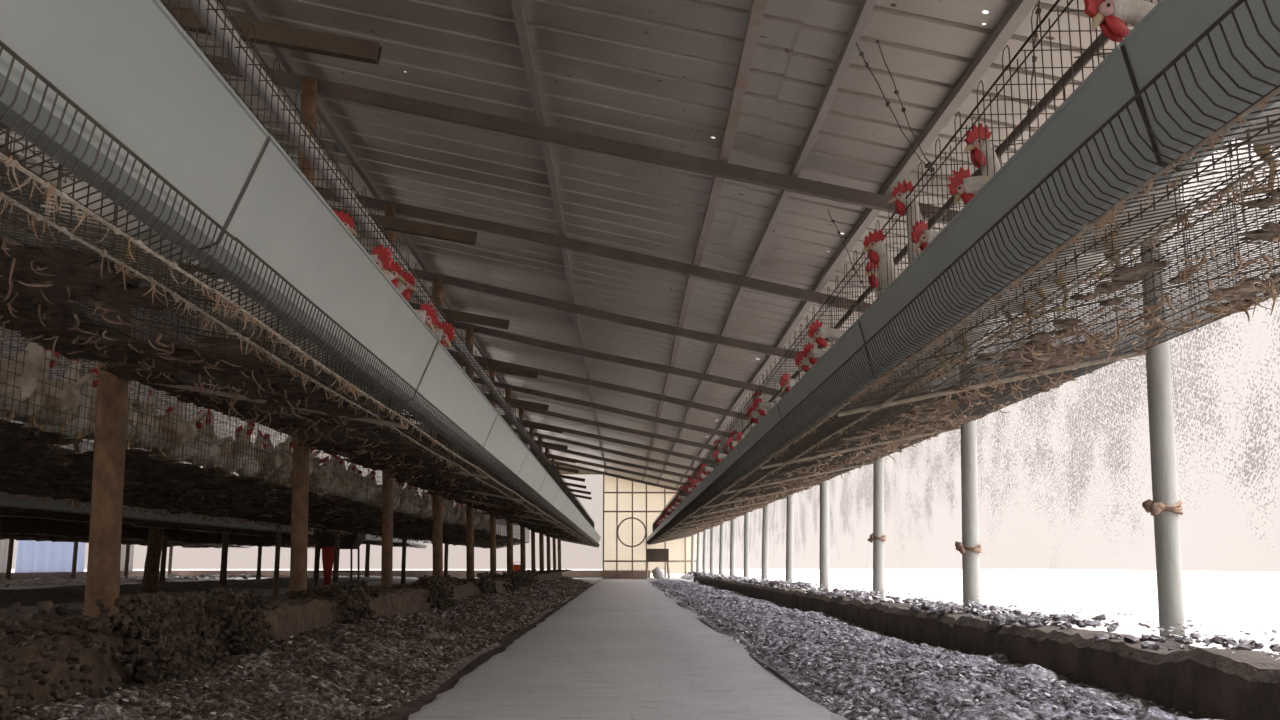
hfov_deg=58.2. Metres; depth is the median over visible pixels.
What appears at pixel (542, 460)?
grille
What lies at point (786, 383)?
hen
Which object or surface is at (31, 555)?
sheet
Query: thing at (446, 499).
hen
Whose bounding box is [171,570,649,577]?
wall
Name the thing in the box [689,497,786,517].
bearer
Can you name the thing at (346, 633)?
feathers
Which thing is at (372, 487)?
hen
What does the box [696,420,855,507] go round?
cage section
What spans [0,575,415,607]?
heap
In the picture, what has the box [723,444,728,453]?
hen
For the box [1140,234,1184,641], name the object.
support post
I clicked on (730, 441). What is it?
hen
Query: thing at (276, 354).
grille
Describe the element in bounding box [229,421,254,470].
hen
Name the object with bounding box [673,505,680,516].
trough
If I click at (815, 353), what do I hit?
hen
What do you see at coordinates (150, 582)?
post
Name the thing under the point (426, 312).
hen
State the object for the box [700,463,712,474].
hen
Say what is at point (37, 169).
hen
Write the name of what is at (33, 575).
wall
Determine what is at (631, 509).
end panel
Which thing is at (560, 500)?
trough
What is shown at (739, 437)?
hen
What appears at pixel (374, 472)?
hen
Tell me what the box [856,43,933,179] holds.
wire
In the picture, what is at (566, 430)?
rafter
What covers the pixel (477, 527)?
cage section
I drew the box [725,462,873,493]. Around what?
bearer
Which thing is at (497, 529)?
cage section
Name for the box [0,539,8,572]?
sheet
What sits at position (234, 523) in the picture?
trough
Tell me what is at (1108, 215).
hanging fluff
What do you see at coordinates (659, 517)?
cage section
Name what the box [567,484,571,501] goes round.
grille
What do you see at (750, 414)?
hen
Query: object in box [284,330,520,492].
cage section
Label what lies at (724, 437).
grille
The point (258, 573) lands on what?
post
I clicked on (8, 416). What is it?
hen
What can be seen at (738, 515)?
bearer
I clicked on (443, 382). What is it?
trough
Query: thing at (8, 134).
grille
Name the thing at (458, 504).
hen
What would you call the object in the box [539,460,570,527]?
cage section
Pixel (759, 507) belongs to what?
bearer
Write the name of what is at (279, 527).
post
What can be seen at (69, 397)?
hen
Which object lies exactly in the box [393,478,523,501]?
bearer
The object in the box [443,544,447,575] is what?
post
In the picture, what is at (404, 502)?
hen
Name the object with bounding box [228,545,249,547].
cage section
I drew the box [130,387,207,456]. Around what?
hen
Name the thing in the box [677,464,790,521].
cage section
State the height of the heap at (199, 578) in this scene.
0.141 m
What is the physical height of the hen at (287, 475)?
0.515 m
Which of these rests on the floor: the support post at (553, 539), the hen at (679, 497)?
the support post at (553, 539)
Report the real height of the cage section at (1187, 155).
0.686 m
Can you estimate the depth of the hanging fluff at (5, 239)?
3.77 m
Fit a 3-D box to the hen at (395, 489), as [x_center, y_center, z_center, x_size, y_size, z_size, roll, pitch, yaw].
[-3.407,1.775,15.126,0.566,0.530,0.223,1,-10,-5]
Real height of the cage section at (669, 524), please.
0.686 m
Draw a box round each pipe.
[186,0,558,481]
[707,0,1145,472]
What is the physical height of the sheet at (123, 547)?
1.480 m
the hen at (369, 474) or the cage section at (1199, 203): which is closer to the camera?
the cage section at (1199, 203)
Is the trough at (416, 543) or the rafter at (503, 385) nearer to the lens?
the rafter at (503, 385)
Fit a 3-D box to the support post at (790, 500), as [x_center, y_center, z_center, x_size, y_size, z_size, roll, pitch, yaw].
[1.909,1.670,14.613,0.175,2.452,0.090,0,-10,-1]
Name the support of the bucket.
on the floor
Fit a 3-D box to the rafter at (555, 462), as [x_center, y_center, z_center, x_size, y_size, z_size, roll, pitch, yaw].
[-2.369,3.167,34.922,8.119,1.837,0.079,0,-10,-1]
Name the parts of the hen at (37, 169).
leg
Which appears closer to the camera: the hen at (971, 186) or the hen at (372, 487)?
the hen at (971, 186)
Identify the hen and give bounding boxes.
[0,342,46,408]
[0,349,58,420]
[0,353,95,430]
[19,152,189,271]
[22,368,97,451]
[40,359,82,444]
[55,387,96,454]
[76,404,95,449]
[126,384,139,448]
[129,402,156,446]
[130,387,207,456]
[131,389,161,455]
[150,399,184,457]
[155,436,205,461]
[165,406,226,465]
[191,416,214,467]
[194,209,356,365]
[196,410,233,468]
[197,409,222,467]
[214,244,393,354]
[221,450,249,472]
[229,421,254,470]
[232,430,263,476]
[235,425,258,476]
[236,427,286,480]
[236,439,292,482]
[260,437,292,479]
[262,433,320,486]
[264,302,437,379]
[269,447,292,483]
[292,448,336,492]
[299,261,404,383]
[309,455,338,491]
[311,460,333,493]
[312,457,320,492]
[315,455,345,492]
[318,458,370,497]
[319,457,338,494]
[324,457,351,496]
[334,321,455,394]
[339,271,416,393]
[339,461,345,496]
[342,463,355,496]
[350,486,369,500]
[358,470,396,505]
[359,470,378,504]
[360,471,375,502]
[368,317,440,431]
[393,481,400,503]
[393,483,404,507]
[395,485,411,511]
[402,488,418,505]
[411,503,421,514]
[416,492,448,517]
[417,424,436,436]
[417,494,432,514]
[417,497,432,516]
[443,499,449,517]
[444,499,465,523]
[446,500,453,519]
[446,500,453,523]
[453,503,461,520]
[479,511,485,527]
[676,494,685,501]
[685,486,692,493]
[691,479,724,507]
[697,471,707,480]
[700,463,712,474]
[713,450,726,462]
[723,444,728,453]
[726,437,737,449]
[730,430,737,440]
[736,432,744,443]
[746,406,767,423]
[752,398,822,453]
[780,372,867,412]
[794,350,889,420]
[802,342,901,400]
[808,320,931,404]
[861,229,994,378]
[864,261,959,393]
[888,180,1001,363]
[911,219,1067,338]
[947,163,1200,285]
[964,123,1106,319]
[1084,0,1279,195]
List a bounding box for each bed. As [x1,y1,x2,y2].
[8,577,588,719]
[654,581,1188,719]
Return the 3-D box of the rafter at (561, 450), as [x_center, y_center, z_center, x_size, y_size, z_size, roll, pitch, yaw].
[-2.293,2.279,29.899,8.118,1.808,0.076,0,-10,-1]
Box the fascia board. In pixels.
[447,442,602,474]
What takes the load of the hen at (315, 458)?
in the cage section at (217, 435)
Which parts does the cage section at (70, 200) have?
support rod, support rod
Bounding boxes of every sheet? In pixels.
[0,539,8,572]
[14,540,85,572]
[120,544,133,570]
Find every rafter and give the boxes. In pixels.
[0,122,870,312]
[177,262,785,397]
[203,53,958,224]
[401,414,696,478]
[409,268,799,358]
[415,424,687,484]
[448,350,757,419]
[477,378,744,435]
[495,401,722,450]
[500,414,716,463]
[512,428,708,473]
[554,461,679,490]
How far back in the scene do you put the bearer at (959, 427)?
7.03 m
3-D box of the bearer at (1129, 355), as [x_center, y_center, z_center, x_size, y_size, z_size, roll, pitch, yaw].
[1.399,0.089,4.525,1.254,0.272,0.017,0,-10,-1]
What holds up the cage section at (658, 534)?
on the bearer at (715, 525)
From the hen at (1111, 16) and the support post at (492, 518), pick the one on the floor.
the support post at (492, 518)
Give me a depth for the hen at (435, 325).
4.82 m
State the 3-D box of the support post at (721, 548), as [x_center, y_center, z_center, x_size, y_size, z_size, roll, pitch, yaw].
[1.765,3.450,24.655,0.188,2.452,0.090,0,-10,-1]
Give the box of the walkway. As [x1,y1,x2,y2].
[408,579,848,719]
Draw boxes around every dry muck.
[0,569,570,641]
[684,571,1279,654]
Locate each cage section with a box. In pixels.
[0,0,422,423]
[0,40,235,292]
[0,328,80,438]
[0,337,212,497]
[0,505,35,517]
[28,508,89,522]
[66,394,291,510]
[124,222,487,469]
[124,517,181,528]
[173,423,346,519]
[181,522,230,532]
[228,527,270,535]
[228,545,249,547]
[244,450,381,524]
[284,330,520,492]
[309,466,414,530]
[338,478,432,534]
[370,487,455,536]
[380,386,540,506]
[400,498,465,539]
[412,544,426,548]
[418,502,483,541]
[445,424,553,516]
[445,506,489,543]
[447,510,503,544]
[461,514,506,545]
[466,446,563,522]
[477,519,517,547]
[480,521,519,547]
[489,523,529,548]
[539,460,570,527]
[558,476,576,531]
[563,484,581,534]
[565,491,584,537]
[568,516,596,545]
[577,499,587,539]
[580,504,590,541]
[582,508,592,542]
[585,514,594,544]
[647,524,690,544]
[648,519,695,543]
[650,517,694,542]
[651,513,682,541]
[654,511,691,539]
[656,508,703,536]
[659,501,726,535]
[662,493,734,532]
[666,486,747,530]
[671,475,768,526]
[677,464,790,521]
[685,444,818,515]
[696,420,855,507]
[710,385,919,495]
[733,324,1025,478]
[771,203,1233,448]
[849,0,1279,388]
[1103,0,1279,187]
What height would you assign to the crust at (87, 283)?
0.200 m
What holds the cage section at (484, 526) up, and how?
on the crust at (29, 463)
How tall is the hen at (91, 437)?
0.563 m
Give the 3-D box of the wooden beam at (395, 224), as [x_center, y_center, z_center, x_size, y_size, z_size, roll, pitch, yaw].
[-1.539,-0.827,6.939,1.112,0.261,0.045,0,-10,-1]
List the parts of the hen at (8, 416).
leg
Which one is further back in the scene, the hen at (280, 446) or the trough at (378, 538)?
the trough at (378, 538)
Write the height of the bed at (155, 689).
0.189 m
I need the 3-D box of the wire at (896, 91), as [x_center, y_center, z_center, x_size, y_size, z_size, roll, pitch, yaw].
[1.330,-1.231,5.719,0.031,0.385,0.934,-6,-12,29]
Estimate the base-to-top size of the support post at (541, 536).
3.432 m
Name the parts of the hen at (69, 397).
leg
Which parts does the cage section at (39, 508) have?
support rod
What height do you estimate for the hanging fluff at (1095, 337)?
0.220 m
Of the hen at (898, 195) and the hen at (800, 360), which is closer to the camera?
the hen at (898, 195)
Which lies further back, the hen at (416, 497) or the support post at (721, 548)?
the support post at (721, 548)
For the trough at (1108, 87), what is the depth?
2.29 m
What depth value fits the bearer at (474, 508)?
14.32 m
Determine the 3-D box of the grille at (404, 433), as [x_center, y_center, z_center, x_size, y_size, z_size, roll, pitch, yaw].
[-0.978,0.006,5.240,0.006,0.752,2.050,0,-10,-1]
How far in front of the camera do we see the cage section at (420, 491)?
16.95 m
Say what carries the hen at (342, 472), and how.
in the cage section at (378, 476)
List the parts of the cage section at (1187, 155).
egg lip rod, support rod, support rod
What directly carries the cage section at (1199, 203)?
attached to the cage section at (875, 418)
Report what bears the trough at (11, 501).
attached to the cage section at (1, 514)
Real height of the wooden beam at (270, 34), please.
0.261 m
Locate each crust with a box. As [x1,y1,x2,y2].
[0,240,582,541]
[0,419,519,548]
[0,507,411,546]
[0,516,314,547]
[0,533,221,547]
[666,191,1279,538]
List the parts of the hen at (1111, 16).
leg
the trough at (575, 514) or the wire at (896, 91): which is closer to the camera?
the wire at (896, 91)
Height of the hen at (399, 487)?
0.540 m
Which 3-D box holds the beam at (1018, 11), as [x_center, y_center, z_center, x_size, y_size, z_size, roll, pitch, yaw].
[1.402,0.770,17.545,0.084,0.050,36.975,0,-10,-1]
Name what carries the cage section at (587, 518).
on the bearer
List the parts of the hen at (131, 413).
leg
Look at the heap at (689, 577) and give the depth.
32.68 m
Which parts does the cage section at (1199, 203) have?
egg lip rod, support rod, support rod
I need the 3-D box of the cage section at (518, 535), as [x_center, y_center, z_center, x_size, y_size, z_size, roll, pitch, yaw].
[-4.003,5.071,33.445,1.104,0.808,2.053,0,-10,-1]
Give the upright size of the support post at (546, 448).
3.432 m
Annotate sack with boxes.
[652,567,663,578]
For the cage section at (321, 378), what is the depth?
2.93 m
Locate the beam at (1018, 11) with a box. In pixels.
[676,0,1037,487]
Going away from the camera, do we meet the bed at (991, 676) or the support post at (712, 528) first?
the bed at (991, 676)
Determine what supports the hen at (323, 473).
in the cage section at (217, 435)
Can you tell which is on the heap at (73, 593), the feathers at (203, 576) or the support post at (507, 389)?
the feathers at (203, 576)
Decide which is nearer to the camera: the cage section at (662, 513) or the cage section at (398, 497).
the cage section at (398, 497)
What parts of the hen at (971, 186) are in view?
leg, leg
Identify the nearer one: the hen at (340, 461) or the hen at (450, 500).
the hen at (340, 461)
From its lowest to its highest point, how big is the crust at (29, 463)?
0.262 m
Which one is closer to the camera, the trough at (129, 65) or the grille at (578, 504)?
the trough at (129, 65)
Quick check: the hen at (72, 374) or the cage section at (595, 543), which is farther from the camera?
the cage section at (595, 543)
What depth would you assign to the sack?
32.95 m
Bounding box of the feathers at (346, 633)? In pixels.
[17,577,585,719]
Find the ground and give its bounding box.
[11,569,1279,654]
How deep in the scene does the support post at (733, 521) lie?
22.00 m
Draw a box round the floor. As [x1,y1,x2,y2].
[0,578,693,719]
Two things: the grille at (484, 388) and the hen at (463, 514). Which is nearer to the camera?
the grille at (484, 388)
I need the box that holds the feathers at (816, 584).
[704,573,1279,660]
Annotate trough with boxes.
[0,0,269,247]
[0,493,37,509]
[33,497,90,514]
[122,507,183,522]
[174,133,438,400]
[180,512,232,527]
[228,518,269,530]
[269,524,290,532]
[370,535,381,541]
[390,341,497,452]
[412,540,426,544]
[466,413,528,480]
[507,451,546,493]
[538,473,559,503]
[552,488,567,512]
[562,498,574,518]
[570,506,579,523]
[576,513,583,527]
[580,518,587,530]
[584,522,590,532]
[587,526,592,535]
[668,512,673,520]
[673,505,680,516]
[679,497,688,509]
[687,486,699,502]
[698,469,718,500]
[714,445,743,489]
[737,403,788,473]
[777,319,887,441]
[858,44,1195,378]
[1119,0,1279,170]
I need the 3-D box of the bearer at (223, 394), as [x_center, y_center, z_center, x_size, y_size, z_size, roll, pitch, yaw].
[-1.398,0.156,4.288,1.073,0.207,0.017,0,-10,-1]
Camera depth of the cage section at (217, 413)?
9.15 m
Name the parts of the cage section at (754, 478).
support rod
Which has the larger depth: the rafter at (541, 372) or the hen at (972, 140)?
the rafter at (541, 372)
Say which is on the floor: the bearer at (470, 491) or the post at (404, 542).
the post at (404, 542)
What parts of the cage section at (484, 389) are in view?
support rod, support rod, egg lip rod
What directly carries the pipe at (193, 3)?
attached to the cage section at (574, 500)
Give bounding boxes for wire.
[828,210,864,288]
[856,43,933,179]
[876,40,934,176]
[1027,0,1041,137]
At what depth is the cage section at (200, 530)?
17.31 m
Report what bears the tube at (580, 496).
attached to the support post at (558, 540)
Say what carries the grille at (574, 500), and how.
attached to the cage section at (574, 500)
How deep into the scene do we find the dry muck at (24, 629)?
4.26 m
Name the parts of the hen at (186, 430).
leg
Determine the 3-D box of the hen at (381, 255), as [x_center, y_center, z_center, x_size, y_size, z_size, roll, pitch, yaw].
[-1.039,-0.145,3.465,0.656,0.370,0.193,-3,-11,19]
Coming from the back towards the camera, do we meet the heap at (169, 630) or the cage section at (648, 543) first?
the cage section at (648, 543)
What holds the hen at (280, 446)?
in the cage section at (217, 413)
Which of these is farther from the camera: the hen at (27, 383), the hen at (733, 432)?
the hen at (733, 432)
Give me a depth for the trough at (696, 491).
12.83 m
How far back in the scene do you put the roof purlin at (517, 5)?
7.81 m
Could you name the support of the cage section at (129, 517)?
on the crust at (128, 522)
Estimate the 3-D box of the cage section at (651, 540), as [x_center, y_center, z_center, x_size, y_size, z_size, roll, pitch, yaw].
[0.938,4.597,31.106,1.314,0.687,2.051,0,-10,-1]
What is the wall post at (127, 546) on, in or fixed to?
on the floor
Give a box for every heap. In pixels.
[0,570,538,719]
[0,572,561,710]
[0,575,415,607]
[0,576,240,586]
[0,582,412,621]
[680,574,693,580]
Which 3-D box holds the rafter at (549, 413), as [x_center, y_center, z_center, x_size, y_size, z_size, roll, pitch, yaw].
[-2.179,0.946,22.369,8.118,1.808,0.077,0,-10,-1]
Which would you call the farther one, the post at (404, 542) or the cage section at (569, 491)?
the post at (404, 542)
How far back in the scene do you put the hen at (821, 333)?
4.84 m
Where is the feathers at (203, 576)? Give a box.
[0,573,289,587]
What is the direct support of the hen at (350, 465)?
in the cage section at (378, 476)
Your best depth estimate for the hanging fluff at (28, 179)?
2.39 m
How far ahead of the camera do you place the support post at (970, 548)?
6.94 m
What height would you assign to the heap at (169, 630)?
0.338 m
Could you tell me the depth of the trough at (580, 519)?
19.27 m
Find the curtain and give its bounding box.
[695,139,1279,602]
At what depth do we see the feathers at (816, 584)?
4.21 m
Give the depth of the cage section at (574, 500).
21.38 m
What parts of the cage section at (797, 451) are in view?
egg lip rod, support rod, support rod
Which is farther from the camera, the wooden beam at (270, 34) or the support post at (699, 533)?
the support post at (699, 533)
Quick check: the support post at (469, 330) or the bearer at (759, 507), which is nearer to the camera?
the support post at (469, 330)
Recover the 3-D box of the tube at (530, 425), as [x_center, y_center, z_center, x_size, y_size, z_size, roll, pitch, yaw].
[-1.691,0.953,16.981,1.112,0.261,0.045,0,-10,-1]
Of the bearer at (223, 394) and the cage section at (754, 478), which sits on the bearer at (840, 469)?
the cage section at (754, 478)
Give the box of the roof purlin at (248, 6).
[238,0,554,460]
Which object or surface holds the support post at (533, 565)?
on the floor
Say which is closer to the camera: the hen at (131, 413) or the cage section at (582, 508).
the hen at (131, 413)
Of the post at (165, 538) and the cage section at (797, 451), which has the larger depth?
the post at (165, 538)
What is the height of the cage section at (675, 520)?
0.691 m
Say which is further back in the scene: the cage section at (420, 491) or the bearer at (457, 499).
the cage section at (420, 491)
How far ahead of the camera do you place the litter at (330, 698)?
3.88 m
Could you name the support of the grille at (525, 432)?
attached to the cage section at (543, 504)
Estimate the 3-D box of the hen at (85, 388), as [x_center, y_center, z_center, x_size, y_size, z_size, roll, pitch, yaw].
[-3.288,0.275,6.510,0.444,0.484,0.172,3,-11,-17]
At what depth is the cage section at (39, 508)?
12.64 m
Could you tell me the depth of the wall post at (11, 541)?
25.78 m
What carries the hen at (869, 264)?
in the cage section at (875, 418)
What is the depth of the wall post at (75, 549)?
28.82 m
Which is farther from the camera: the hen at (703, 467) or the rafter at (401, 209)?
the hen at (703, 467)
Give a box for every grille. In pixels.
[2,127,139,267]
[147,0,381,407]
[376,222,458,450]
[456,330,498,476]
[497,386,522,489]
[523,424,538,461]
[539,446,550,475]
[551,460,559,486]
[560,476,566,495]
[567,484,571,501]
[572,491,576,530]
[577,499,580,510]
[671,493,675,512]
[676,486,681,505]
[682,475,689,496]
[690,464,698,491]
[699,444,712,480]
[712,420,730,468]
[731,385,757,446]
[758,324,803,419]
[804,203,902,415]
[1229,115,1269,157]
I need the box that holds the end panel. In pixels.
[603,475,701,577]
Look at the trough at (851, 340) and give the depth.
4.50 m
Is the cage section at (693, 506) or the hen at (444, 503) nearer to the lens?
the cage section at (693, 506)
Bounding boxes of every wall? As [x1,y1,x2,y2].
[0,570,171,580]
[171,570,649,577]
[694,575,1279,719]
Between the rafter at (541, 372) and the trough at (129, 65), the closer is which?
the trough at (129, 65)
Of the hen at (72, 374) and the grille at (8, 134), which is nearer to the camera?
the grille at (8, 134)
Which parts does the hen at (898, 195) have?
leg, leg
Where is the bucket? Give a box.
[513,562,519,570]
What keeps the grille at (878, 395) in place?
attached to the cage section at (875, 418)
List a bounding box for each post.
[5,539,13,579]
[71,542,77,578]
[83,266,134,617]
[124,545,129,578]
[141,528,163,592]
[159,532,167,581]
[167,547,172,576]
[219,533,228,584]
[256,546,261,578]
[272,525,281,595]
[289,77,316,597]
[313,541,319,579]
[332,530,339,582]
[364,544,369,576]
[381,204,394,588]
[401,539,406,583]
[433,278,442,575]
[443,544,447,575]
[465,327,473,577]
[489,361,495,573]
[505,387,512,571]
[519,407,525,569]
[530,428,535,570]
[538,436,543,570]
[545,447,550,569]
[551,459,555,569]
[556,464,560,569]
[691,535,693,571]
[696,532,700,571]
[702,530,706,572]
[710,527,714,573]
[719,522,723,574]
[730,519,735,575]
[744,512,749,578]
[761,504,768,579]
[786,494,793,582]
[819,480,828,591]
[867,457,885,599]
[955,342,981,604]
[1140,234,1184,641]
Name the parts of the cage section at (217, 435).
support rod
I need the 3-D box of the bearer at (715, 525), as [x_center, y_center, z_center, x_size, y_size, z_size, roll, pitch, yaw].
[1.096,3.649,24.610,1.254,0.272,0.017,0,-10,-1]
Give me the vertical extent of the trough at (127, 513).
0.252 m
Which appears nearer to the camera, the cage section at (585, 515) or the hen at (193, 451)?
the hen at (193, 451)
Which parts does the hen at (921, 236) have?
leg, leg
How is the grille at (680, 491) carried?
attached to the cage section at (669, 524)
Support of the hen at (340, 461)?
in the cage section at (217, 435)
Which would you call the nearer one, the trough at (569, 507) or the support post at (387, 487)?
the support post at (387, 487)
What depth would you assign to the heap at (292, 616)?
3.03 m
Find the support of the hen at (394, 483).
in the cage section at (398, 497)
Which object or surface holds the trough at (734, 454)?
attached to the cage section at (754, 478)
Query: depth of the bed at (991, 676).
3.90 m
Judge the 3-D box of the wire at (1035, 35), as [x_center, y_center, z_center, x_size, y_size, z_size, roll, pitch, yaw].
[1.594,-1.239,4.655,0.032,0.569,0.523,-2,-10,9]
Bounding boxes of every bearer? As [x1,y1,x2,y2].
[150,383,408,429]
[310,447,487,478]
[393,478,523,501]
[457,499,544,514]
[474,508,557,523]
[511,519,567,529]
[660,529,706,538]
[662,525,717,536]
[667,520,730,533]
[673,515,742,529]
[679,507,762,524]
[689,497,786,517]
[703,483,819,508]
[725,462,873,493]
[761,426,961,468]
[837,351,1147,416]
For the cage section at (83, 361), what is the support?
on the crust at (29, 463)
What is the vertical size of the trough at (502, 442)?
0.253 m
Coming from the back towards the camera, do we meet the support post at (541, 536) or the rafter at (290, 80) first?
the support post at (541, 536)
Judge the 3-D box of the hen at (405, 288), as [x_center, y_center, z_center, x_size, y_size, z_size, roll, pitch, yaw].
[-1.067,-0.068,4.290,0.486,0.530,0.189,-1,-10,6]
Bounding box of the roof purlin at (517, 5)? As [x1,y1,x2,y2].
[510,0,605,471]
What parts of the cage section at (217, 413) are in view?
support rod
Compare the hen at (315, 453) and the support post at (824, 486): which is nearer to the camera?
the hen at (315, 453)
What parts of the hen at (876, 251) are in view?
leg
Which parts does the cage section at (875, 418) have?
egg lip rod, support rod, support rod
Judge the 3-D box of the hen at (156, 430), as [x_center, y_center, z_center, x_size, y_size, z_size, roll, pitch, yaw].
[-3.212,0.412,7.435,0.223,0.516,0.556,2,-10,-14]
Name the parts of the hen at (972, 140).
leg, leg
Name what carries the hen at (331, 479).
in the cage section at (217, 435)
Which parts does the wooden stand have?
leg, leg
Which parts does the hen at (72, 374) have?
leg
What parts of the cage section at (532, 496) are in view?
support rod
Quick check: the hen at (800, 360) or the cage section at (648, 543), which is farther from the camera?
the cage section at (648, 543)
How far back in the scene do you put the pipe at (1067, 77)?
3.01 m
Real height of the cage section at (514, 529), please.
0.803 m
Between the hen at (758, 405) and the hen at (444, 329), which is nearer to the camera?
the hen at (444, 329)
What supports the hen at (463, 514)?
in the cage section at (463, 522)
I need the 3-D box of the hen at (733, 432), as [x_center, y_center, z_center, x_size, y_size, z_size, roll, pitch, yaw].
[0.965,0.818,9.649,0.429,0.471,0.169,-3,-11,17]
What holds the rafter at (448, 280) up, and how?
attached to the support post at (437, 282)
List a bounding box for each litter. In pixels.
[6,576,590,719]
[649,579,1223,719]
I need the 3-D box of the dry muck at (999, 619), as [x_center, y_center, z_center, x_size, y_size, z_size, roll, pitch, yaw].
[1.522,2.948,15.402,0.532,0.116,28.525,0,-10,-1]
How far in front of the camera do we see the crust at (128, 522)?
15.06 m
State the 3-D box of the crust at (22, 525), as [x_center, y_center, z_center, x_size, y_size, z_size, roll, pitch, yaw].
[-9.382,3.234,21.684,1.986,0.334,24.827,0,-10,0]
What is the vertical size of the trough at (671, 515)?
0.237 m
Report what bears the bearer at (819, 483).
attached to the support post at (824, 486)
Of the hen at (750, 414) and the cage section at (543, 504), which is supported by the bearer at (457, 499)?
the cage section at (543, 504)
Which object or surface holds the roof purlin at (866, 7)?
attached to the ceiling
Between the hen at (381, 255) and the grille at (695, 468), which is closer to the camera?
the hen at (381, 255)
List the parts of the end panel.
rail, rail, rail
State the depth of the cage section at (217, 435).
11.26 m
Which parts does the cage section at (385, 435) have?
support rod, support rod, egg lip rod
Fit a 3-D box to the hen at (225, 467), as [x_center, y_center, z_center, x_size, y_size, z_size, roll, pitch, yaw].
[-3.303,0.739,9.107,0.444,0.484,0.172,0,-10,0]
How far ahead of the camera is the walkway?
4.47 m
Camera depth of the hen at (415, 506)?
16.90 m
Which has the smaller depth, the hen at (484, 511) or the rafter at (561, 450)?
the hen at (484, 511)
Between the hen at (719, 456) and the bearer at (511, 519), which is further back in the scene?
the bearer at (511, 519)
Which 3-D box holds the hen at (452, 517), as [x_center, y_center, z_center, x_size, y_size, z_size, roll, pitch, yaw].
[-3.425,2.762,20.603,0.173,0.481,0.438,5,-11,-27]
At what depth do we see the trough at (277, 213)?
2.72 m
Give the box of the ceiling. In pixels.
[0,0,1159,487]
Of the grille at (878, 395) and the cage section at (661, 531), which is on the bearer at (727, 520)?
the cage section at (661, 531)
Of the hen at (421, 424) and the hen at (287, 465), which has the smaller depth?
the hen at (421, 424)
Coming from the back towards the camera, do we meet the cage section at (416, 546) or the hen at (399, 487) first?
the cage section at (416, 546)
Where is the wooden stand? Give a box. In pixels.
[645,549,669,577]
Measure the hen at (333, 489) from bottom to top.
0.546 m
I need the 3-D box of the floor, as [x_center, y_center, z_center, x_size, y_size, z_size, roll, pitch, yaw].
[-6.057,3.464,16.968,16.200,0.059,37.800,0,-10,-1]
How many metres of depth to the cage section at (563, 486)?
17.40 m
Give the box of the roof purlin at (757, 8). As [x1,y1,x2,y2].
[642,0,766,480]
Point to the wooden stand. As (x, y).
(652, 555)
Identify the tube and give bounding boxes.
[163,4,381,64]
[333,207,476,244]
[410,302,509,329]
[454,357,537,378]
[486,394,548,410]
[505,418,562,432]
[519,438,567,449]
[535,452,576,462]
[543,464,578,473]
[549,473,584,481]
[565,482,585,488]
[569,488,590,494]
[574,494,591,499]
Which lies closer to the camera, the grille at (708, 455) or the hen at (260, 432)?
the hen at (260, 432)
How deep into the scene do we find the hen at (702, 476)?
12.65 m
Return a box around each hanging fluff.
[0,156,587,541]
[0,236,568,537]
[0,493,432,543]
[659,90,1279,538]
[679,222,1279,533]
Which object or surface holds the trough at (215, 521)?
attached to the cage section at (200, 530)
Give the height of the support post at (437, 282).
3.432 m
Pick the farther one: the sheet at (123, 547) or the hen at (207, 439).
the sheet at (123, 547)
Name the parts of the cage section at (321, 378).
support rod, support rod, egg lip rod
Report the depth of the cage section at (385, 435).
5.04 m
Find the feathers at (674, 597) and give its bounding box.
[653,584,898,719]
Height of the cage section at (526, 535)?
0.802 m
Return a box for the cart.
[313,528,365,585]
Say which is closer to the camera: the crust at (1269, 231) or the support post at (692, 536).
the crust at (1269, 231)
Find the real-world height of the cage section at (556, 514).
0.805 m
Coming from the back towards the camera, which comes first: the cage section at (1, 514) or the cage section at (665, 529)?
the cage section at (665, 529)
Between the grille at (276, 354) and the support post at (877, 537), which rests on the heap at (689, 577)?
the support post at (877, 537)
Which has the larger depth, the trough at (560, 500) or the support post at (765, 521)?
the support post at (765, 521)
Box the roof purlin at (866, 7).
[657,0,876,483]
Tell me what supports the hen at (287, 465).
in the cage section at (217, 413)
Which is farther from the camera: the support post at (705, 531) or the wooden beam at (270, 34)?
the support post at (705, 531)
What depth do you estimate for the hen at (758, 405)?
7.08 m
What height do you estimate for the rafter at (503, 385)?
1.829 m
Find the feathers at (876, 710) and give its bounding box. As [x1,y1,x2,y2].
[662,581,1192,718]
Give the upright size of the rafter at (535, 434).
1.833 m
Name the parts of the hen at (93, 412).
leg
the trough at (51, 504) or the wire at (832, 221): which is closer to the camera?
the wire at (832, 221)
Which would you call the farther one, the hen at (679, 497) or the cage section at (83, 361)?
the hen at (679, 497)
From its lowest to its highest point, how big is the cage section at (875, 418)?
0.685 m
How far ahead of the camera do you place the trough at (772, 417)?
6.59 m
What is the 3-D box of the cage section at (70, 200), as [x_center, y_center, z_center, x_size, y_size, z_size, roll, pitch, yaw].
[-1.295,-0.688,1.194,1.104,0.802,2.050,0,-10,-1]
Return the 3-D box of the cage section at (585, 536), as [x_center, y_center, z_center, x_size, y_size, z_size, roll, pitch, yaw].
[-1.630,3.246,23.396,1.104,0.802,2.050,0,-10,-1]

